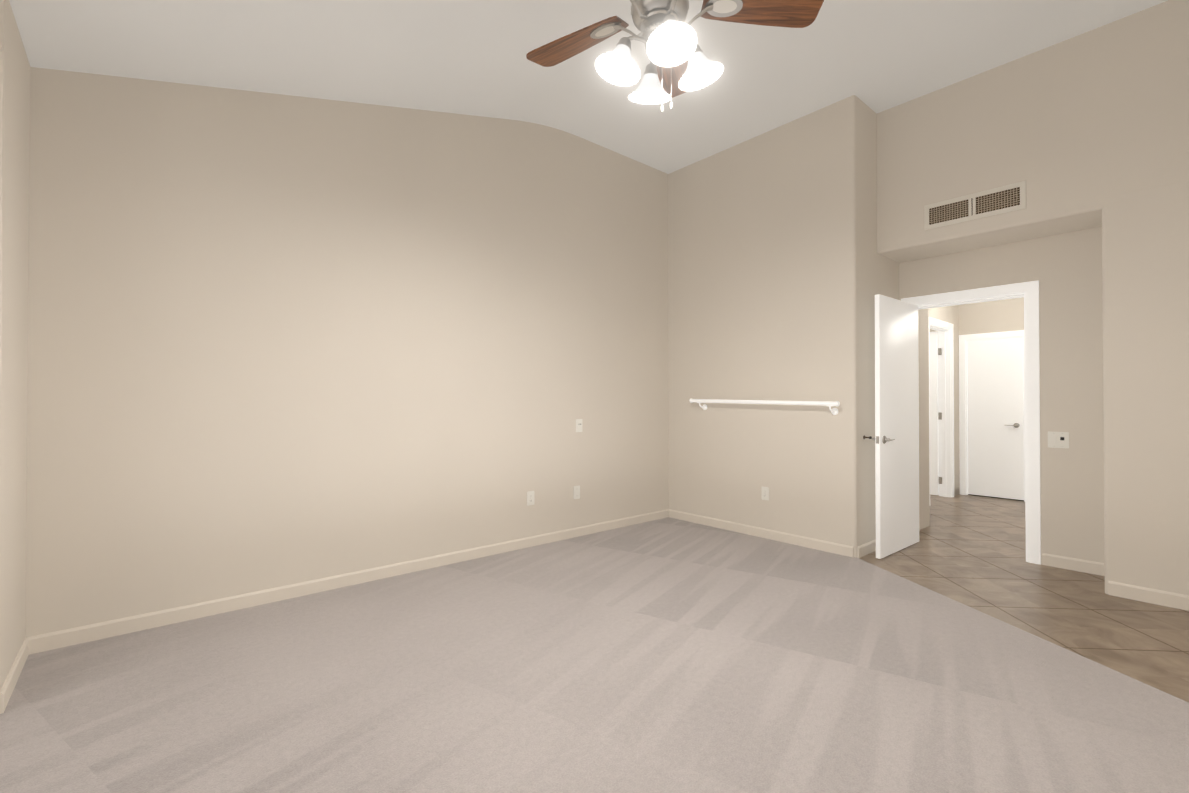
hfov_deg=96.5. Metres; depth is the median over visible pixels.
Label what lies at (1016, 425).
door handle
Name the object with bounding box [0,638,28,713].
baseboard
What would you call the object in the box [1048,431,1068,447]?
light switch
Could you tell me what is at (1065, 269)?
wall
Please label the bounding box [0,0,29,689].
wall
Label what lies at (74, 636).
baseboard
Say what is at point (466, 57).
ceiling
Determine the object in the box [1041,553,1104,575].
baseboard
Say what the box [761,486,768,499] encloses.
electrical outlet
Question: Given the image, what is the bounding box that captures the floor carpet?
[0,517,1188,792]
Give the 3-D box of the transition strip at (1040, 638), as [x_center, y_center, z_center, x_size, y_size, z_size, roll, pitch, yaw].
[2.310,1.231,2.462,0.016,0.004,3.301,0,0,-10]
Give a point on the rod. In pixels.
(834, 411)
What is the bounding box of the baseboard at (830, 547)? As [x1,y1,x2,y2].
[669,509,853,556]
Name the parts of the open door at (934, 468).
hall open door hinge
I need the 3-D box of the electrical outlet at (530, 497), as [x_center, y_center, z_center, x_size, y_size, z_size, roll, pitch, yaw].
[-0.529,0.845,4.406,0.072,0.116,0.007,0,-1,-41]
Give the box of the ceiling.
[9,0,1167,173]
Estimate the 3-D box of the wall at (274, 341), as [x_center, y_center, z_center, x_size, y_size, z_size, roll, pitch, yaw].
[-1.085,-0.679,4.024,4.900,3.850,0.120,0,-1,-41]
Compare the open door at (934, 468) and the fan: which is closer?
the fan
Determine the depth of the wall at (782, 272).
4.60 m
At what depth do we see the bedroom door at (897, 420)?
4.24 m
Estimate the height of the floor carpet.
0.001 m
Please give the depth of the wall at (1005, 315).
6.64 m
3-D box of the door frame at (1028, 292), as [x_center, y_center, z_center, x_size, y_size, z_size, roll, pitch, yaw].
[3.056,0.194,4.343,0.152,2.110,0.940,0,-1,-41]
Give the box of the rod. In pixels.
[689,399,839,414]
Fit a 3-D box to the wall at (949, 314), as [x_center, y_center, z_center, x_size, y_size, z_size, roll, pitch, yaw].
[3.881,-0.086,6.238,2.420,2.700,0.120,0,-1,-41]
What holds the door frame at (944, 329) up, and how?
attached to the wall at (949, 314)
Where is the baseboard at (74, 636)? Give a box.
[26,509,668,654]
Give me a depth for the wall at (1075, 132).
3.61 m
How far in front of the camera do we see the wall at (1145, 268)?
3.20 m
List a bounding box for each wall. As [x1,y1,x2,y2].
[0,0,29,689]
[26,67,668,636]
[668,95,929,557]
[877,0,1188,262]
[899,227,1103,562]
[929,305,959,495]
[959,297,1023,470]
[1102,181,1188,610]
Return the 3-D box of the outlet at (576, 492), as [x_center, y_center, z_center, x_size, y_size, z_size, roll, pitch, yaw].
[-0.158,0.855,4.727,0.072,0.116,0.006,0,-1,-41]
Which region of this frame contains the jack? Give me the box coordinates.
[576,419,581,431]
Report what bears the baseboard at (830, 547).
attached to the wall at (782, 272)
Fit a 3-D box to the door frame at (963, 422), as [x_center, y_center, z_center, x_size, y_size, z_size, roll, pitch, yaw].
[5.031,0.235,6.651,0.138,2.065,0.740,0,-1,-41]
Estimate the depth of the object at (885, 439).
4.05 m
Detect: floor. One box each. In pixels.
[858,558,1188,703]
[859,494,1188,702]
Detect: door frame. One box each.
[901,280,1040,564]
[929,317,953,504]
[959,330,1024,501]
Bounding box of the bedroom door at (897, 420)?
[875,294,918,558]
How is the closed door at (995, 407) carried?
in the wall at (1005, 315)
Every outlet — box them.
[527,491,533,505]
[573,486,579,498]
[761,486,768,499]
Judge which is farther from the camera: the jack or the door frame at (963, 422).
the door frame at (963, 422)
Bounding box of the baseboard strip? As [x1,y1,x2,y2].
[857,539,875,557]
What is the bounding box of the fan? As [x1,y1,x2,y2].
[526,0,823,112]
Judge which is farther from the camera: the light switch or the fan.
the light switch
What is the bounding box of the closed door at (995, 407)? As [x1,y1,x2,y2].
[967,338,1023,499]
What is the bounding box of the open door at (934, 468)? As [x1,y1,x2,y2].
[930,331,941,494]
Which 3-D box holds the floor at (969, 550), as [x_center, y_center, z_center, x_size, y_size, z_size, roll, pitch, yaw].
[2.787,1.254,4.988,5.695,0.001,6.050,0,-1,-41]

